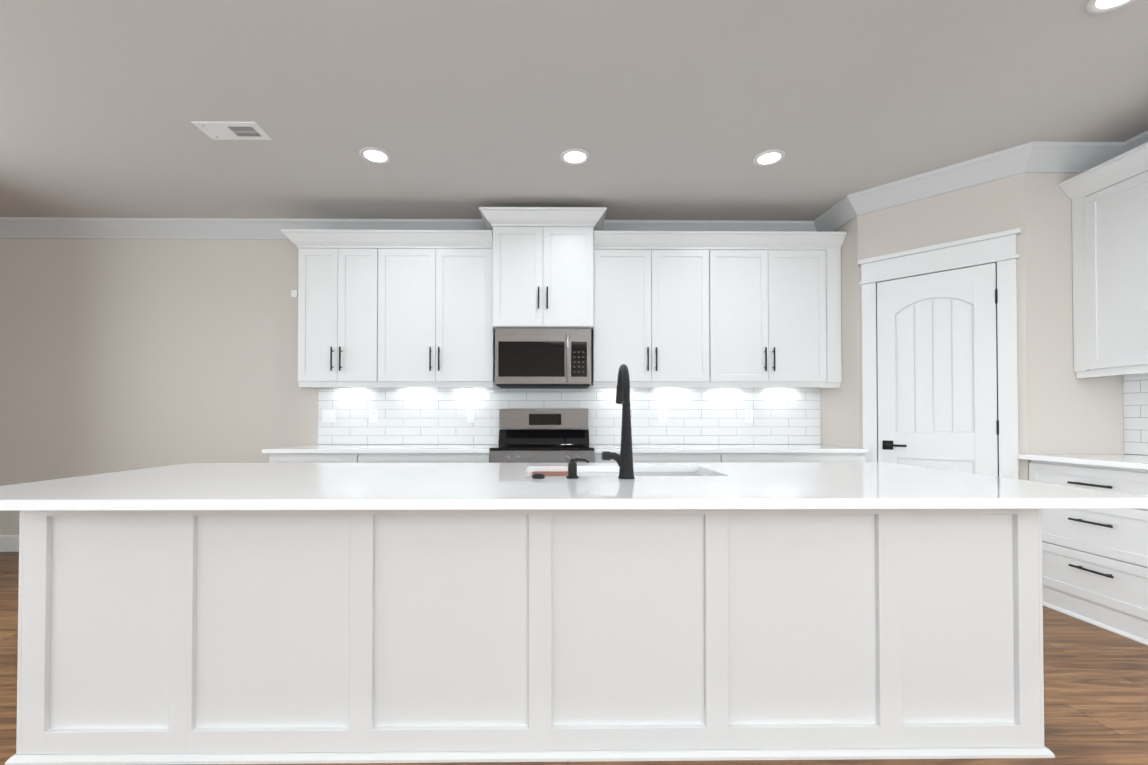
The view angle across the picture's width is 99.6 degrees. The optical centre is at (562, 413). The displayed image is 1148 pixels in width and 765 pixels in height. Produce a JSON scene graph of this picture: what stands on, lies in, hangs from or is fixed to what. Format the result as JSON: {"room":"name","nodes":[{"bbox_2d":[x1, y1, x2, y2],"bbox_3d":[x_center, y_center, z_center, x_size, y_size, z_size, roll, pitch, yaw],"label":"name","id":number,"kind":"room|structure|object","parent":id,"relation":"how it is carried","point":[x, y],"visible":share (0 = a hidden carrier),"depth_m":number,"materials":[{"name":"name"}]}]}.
{"room":"kitchen","nodes":[
{"label":"kitchen","id":0,"kind":"room"},
{"bbox_2d":[0,238,685,534],"bbox_3d":[-2.452,-0.236,4.276,9.420,2.840,0.150,0,-1,-1],"label":"wall","id":1,"kind":"structure","parent":0,"point":[118,355],"depth_m":4.19,"materials":[{"name":"beige paint"}]},
{"bbox_2d":[0,535,18,551],"bbox_3d":[-4.579,1.111,4.155,4.805,0.141,0.014,0,-1,-1],"label":"baseboard","id":2,"kind":"structure","parent":1,"relation":"attached to","point":[9,543],"depth_m":4.14,"materials":[{"name":"white wood"}]},
{"bbox_2d":[291,290,297,297],"bbox_3d":[-2.321,-1.037,4.201,0.050,0.060,0.020,0,-1,-1],"label":"sensor","id":3,"kind":"object","parent":1,"relation":"attached to","point":[294,293],"visible":0.96,"depth_m":4.19,"materials":[{"name":"white plastic"}]},
{"bbox_2d":[297,231,392,386],"bbox_3d":[-1.775,-0.848,4.050,0.697,1.194,0.329,0,-1,-1],"label":"upper cabinet","id":4,"kind":"object","parent":1,"relation":"attached to","point":[341,289],"depth_m":3.89,"materials":[{"name":"white wood"}]},
{"bbox_2d":[0,217,811,239],"bbox_3d":[-2.376,-1.585,4.168,9.270,0.142,0.102,0,-1,-1],"label":"crown molding","id":5,"kind":"structure","parent":1,"relation":"attached to","point":[10,227],"depth_m":4.16,"materials":[{"name":"grey wood"}]},
{"bbox_2d":[385,231,495,386],"bbox_3d":[-1.054,-0.848,4.058,0.989,1.194,0.329,0,-1,-1],"label":"upper cabinet","id":6,"kind":"object","parent":1,"relation":"attached to","point":[437,333],"depth_m":3.90,"materials":[{"name":"white wood"}]},
{"bbox_2d":[489,207,596,330],"bbox_3d":[-0.157,-1.138,4.031,0.800,0.914,0.408,0,-1,-1],"label":"upper cabinet","id":7,"kind":"object","parent":1,"relation":"attached to","point":[543,260],"depth_m":3.83,"materials":[{"name":"white wood"}]},
{"bbox_2d":[495,328,590,388],"bbox_3d":[-0.157,-0.448,3.996,0.762,0.456,0.440,0,-1,-1],"label":"over-the-range microwave","id":8,"kind":"object","parent":7,"relation":"attached to","point":[542,358],"visible":1,"depth_m":3.83,"materials":[{"name":"silver metal"}]},
{"bbox_2d":[318,385,820,443],"bbox_3d":[0.071,0.010,4.220,4.370,0.514,0.008,0,-1,-1],"label":"tile backsplash","id":9,"kind":"structure","parent":1,"relation":"attached to","point":[438,415],"depth_m":4.22,"materials":[{"name":"white tile"}]},
{"bbox_2d":[322,409,335,422],"bbox_3d":[-2.022,0.020,4.189,0.115,0.115,0.008,0,-1,-1],"label":"electrical outlet plate","id":10,"kind":"object","parent":9,"relation":"attached to","point":[328,415],"visible":1,"depth_m":4.19,"materials":[{"name":"white plastic"}]},
{"bbox_2d":[369,409,377,422],"bbox_3d":[-1.637,0.021,4.194,0.070,0.115,0.008,0,-1,-1],"label":"electrical outlet plate","id":11,"kind":"object","parent":9,"relation":"attached to","point":[373,415],"visible":1,"depth_m":4.19,"materials":[{"name":"white plastic"}]},
{"bbox_2d":[467,409,474,422],"bbox_3d":[-0.794,0.021,4.202,0.070,0.115,0.008,0,-1,-1],"label":"electrical outlet plate","id":12,"kind":"object","parent":9,"relation":"attached to","point":[470,415],"visible":1,"depth_m":4.20,"materials":[{"name":"white plastic"}]},
{"bbox_2d":[659,409,666,422],"bbox_3d":[0.871,0.021,4.221,0.070,0.115,0.008,0,-1,-1],"label":"electrical outlet plate","id":13,"kind":"object","parent":9,"relation":"attached to","point":[662,415],"visible":1,"depth_m":4.22,"materials":[{"name":"white plastic"}]},
{"bbox_2d":[745,409,752,422],"bbox_3d":[1.624,0.021,4.229,0.070,0.115,0.008,0,-1,-1],"label":"electrical outlet plate","id":14,"kind":"object","parent":9,"relation":"attached to","point":[748,415],"visible":1,"depth_m":4.23,"materials":[{"name":"white plastic"}]},
{"bbox_2d":[591,231,720,386],"bbox_3d":[0.746,-0.848,4.077,1.003,1.194,0.329,0,-1,-1],"label":"upper cabinet","id":15,"kind":"object","parent":1,"relation":"attached to","point":[701,309],"depth_m":3.92,"materials":[{"name":"white wood"}]},
{"bbox_2d":[717,231,844,386],"bbox_3d":[1.691,-0.848,4.087,1.132,1.194,0.329,0,-1,-1],"label":"upper cabinet","id":16,"kind":"object","parent":1,"relation":"attached to","point":[781,290],"depth_m":3.93,"materials":[{"name":"white wood"}]},
{"bbox_2d":[0,552,1147,764],"bbox_3d":[-1.694,1.185,0.222,10.850,0.100,8.240,0,-1,-1],"label":"floor","id":17,"kind":"structure","parent":0,"point":[1095,695],"depth_m":1.95,"materials":[{"name":"brown wood"}]},
{"bbox_2d":[266,452,365,462],"bbox_3d":[-1.812,0.737,3.881,0.714,0.884,0.623,0,-1,-1],"label":"base cabinet","id":18,"kind":"object","parent":17,"relation":"on","point":[275,457],"depth_m":3.58,"materials":[{"name":"white wood"}]},
{"bbox_2d":[366,452,489,462],"bbox_3d":[-1.062,0.737,3.889,1.038,0.884,0.623,0,-1,-1],"label":"base cabinet","id":19,"kind":"object","parent":17,"relation":"on","point":[371,457],"depth_m":3.59,"materials":[{"name":"white wood"}]},
{"bbox_2d":[262,445,494,451],"bbox_3d":[-1.371,0.280,3.877,1.660,0.029,0.655,0,-1,-1],"label":"countertop","id":20,"kind":"structure","parent":19,"relation":"on","point":[302,448],"depth_m":3.65,"materials":[{"name":"white stone"}]},
{"bbox_2d":[5,468,1054,764],"bbox_3d":[-0.093,0.715,2.036,3.470,0.884,0.855,0,-1,-1],"label":"kitchen island","id":21,"kind":"object","parent":17,"relation":"on","point":[624,608],"depth_m":1.64,"materials":[{"name":"white wood"}]},
{"bbox_2d":[0,462,1147,511],"bbox_3d":[-0.098,0.267,1.889,3.502,0.053,1.116,0,-1,-1],"label":"island countertop","id":22,"kind":"structure","parent":21,"relation":"on","point":[739,486],"depth_m":1.53,"materials":[{"name":"white stone"}]},
{"bbox_2d":[532,458,588,478],"bbox_3d":[-0.007,0.204,1.821,0.216,0.073,0.077,0,-1,-1],"label":"soap dispenser","id":23,"kind":"object","parent":22,"relation":"on","point":[572,465],"depth_m":1.80,"materials":[{"name":"black"}]},
{"bbox_2d":[531,471,703,475],"bbox_3d":[0.241,0.395,2.072,0.832,0.253,0.442,0,-1,-1],"label":"sink","id":24,"kind":"object","parent":22,"relation":"in","point":[546,473],"depth_m":2.22,"materials":[{"name":"silver metal"}]},
{"bbox_2d":[489,409,593,462],"bbox_3d":[-0.156,0.566,3.830,0.766,1.225,0.712,0,-1,-1],"label":"range","id":25,"kind":"object","parent":17,"relation":"on","point":[539,446],"visible":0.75,"depth_m":4.10,"materials":[{"name":"silver metal"}]},
{"bbox_2d":[594,452,733,462],"bbox_3d":[0.734,0.738,3.908,1.006,0.884,0.623,0,-1,-1],"label":"base cabinet","id":26,"kind":"object","parent":17,"relation":"on","point":[711,453],"depth_m":3.61,"materials":[{"name":"white"}]},
{"bbox_2d":[734,452,867,462],"bbox_3d":[1.685,0.738,3.918,1.148,0.884,0.623,0,-1,-1],"label":"base cabinet","id":27,"kind":"object","parent":17,"relation":"on","point":[738,456],"depth_m":3.62,"materials":[{"name":"white"}]},
{"bbox_2d":[591,444,867,451],"bbox_3d":[1.244,0.280,3.905,2.030,0.029,0.655,0,-1,-1],"label":"countertop","id":28,"kind":"structure","parent":27,"relation":"on","point":[688,447],"depth_m":3.65,"materials":[{"name":"white stone"}]},
{"bbox_2d":[1022,458,1147,645],"bbox_3d":[3.242,0.722,2.638,0.623,0.884,0.823,0,-1,-1],"label":"base cabinet","id":29,"kind":"object","parent":17,"relation":"on","point":[1095,566],"depth_m":2.66,"materials":[{"name":"white wood"}]},
{"bbox_2d":[1018,454,1147,469],"bbox_3d":[3.218,0.256,1.978,0.685,0.029,2.154,0,-1,-1],"label":"countertop","id":30,"kind":"structure","parent":29,"relation":"on","point":[1123,461],"depth_m":2.73,"materials":[{"name":"white stone"}]},
{"bbox_2d":[0,0,1147,220],"bbox_3d":[-1.694,-1.755,0.257,10.850,0.100,8.240,0,-1,-1],"label":"ceiling","id":31,"kind":"structure","parent":0,"point":[652,108],"depth_m":2.59,"materials":[{"name":"grey paint"}]},
{"bbox_2d":[191,121,272,139],"bbox_3d":[-1.948,-1.668,2.864,0.365,0.010,0.173,0,-1,-1],"label":"ceiling vent","id":32,"kind":"object","parent":31,"relation":"in","point":[233,130],"visible":1,"depth_m":2.85,"materials":[{"name":"white metal"}]},
{"bbox_2d":[359,147,390,163],"bbox_3d":[-1.212,-1.666,3.138,0.194,0.007,0.194,0,-1,-1],"label":"recessed light","id":33,"kind":"object","parent":31,"relation":"in","point":[374,155],"visible":1,"depth_m":3.13,"materials":[{"name":"white plastic"}]},
{"bbox_2d":[560,148,589,164],"bbox_3d":[0.079,-1.666,3.152,0.194,0.007,0.194,0,-1,-1],"label":"recessed light","id":34,"kind":"object","parent":31,"relation":"in","point":[574,156],"visible":1,"depth_m":3.14,"materials":[{"name":"white plastic"}]},
{"bbox_2d":[753,150,784,165],"bbox_3d":[1.347,-1.666,3.165,0.194,0.007,0.194,0,-1,-1],"label":"recessed light","id":35,"kind":"object","parent":31,"relation":"in","point":[768,157],"visible":1,"depth_m":3.16,"materials":[{"name":"white plastic"}]},
{"bbox_2d":[1086,0,1134,13],"bbox_3d":[2.237,-1.681,1.941,0.194,0.007,0.194,0,-1,-1],"label":"recessed light","id":36,"kind":"object","parent":31,"relation":"in","point":[1098,6],"visible":1,"depth_m":2.00,"materials":[{"name":"white plastic"}]},
{"bbox_2d":[821,173,1123,480],"bbox_3d":[2.979,-0.243,3.736,1.430,2.840,1.348,0,-1,-1],"label":"wall","id":37,"kind":"structure","parent":0,"point":[1062,409],"depth_m":3.08,"materials":[{"name":"beige paint"}]},
{"bbox_2d":[812,190,863,231],"bbox_3d":[2.211,-1.588,3.922,0.102,0.142,0.472,0,-1,-1],"label":"crown molding","id":38,"kind":"structure","parent":37,"relation":"attached to","point":[851,206],"depth_m":3.85,"materials":[{"name":"grey wood"}]},
{"bbox_2d":[877,263,998,476],"bbox_3d":[2.582,0.092,3.369,0.484,2.138,0.495,0,-1,-1],"label":"pantry door","id":39,"kind":"structure","parent":37,"relation":"in","point":[937,366],"depth_m":3.35,"materials":[{"name":"white wood"}]},
{"bbox_2d":[857,228,1020,479],"bbox_3d":[2.574,0.003,3.368,0.900,2.340,0.052,-1,-1,44],"label":"door frame","id":40,"kind":"structure","parent":37,"relation":"attached to","point":[998,249],"depth_m":3.22,"materials":[{"name":"white wood"}]},
{"bbox_2d":[1100,130,1147,163],"bbox_3d":[3.535,-1.639,-0.227,0.102,0.142,6.622,0,-1,-1],"label":"crown molding","id":41,"kind":"structure","parent":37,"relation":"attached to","point":[1114,149],"depth_m":2.99,"materials":[{"name":"grey wood"}]},
{"bbox_3d":[3.663,-0.293,-0.377,0.150,2.840,6.892,0,-1,-1],"label":"wall","id":42,"kind":"structure","parent":0,"visible":0},
{"bbox_2d":[1066,146,1147,373],"bbox_3d":[3.392,-0.866,2.583,0.326,1.194,0.975,0,-1,-1],"label":"upper cabinet","id":43,"kind":"object","parent":42,"relation":"attached to","point":[1109,199],"depth_m":2.85,"materials":[{"name":"white wood"}]},
{"bbox_2d":[1123,373,1147,454],"bbox_3d":[3.558,-0.018,1.943,0.008,0.514,2.240,0,-1,-1],"label":"tile backsplash","id":44,"kind":"structure","parent":42,"relation":"attached to","point":[1135,399],"depth_m":3.00,"materials":[{"name":"white tile"}]}
]}

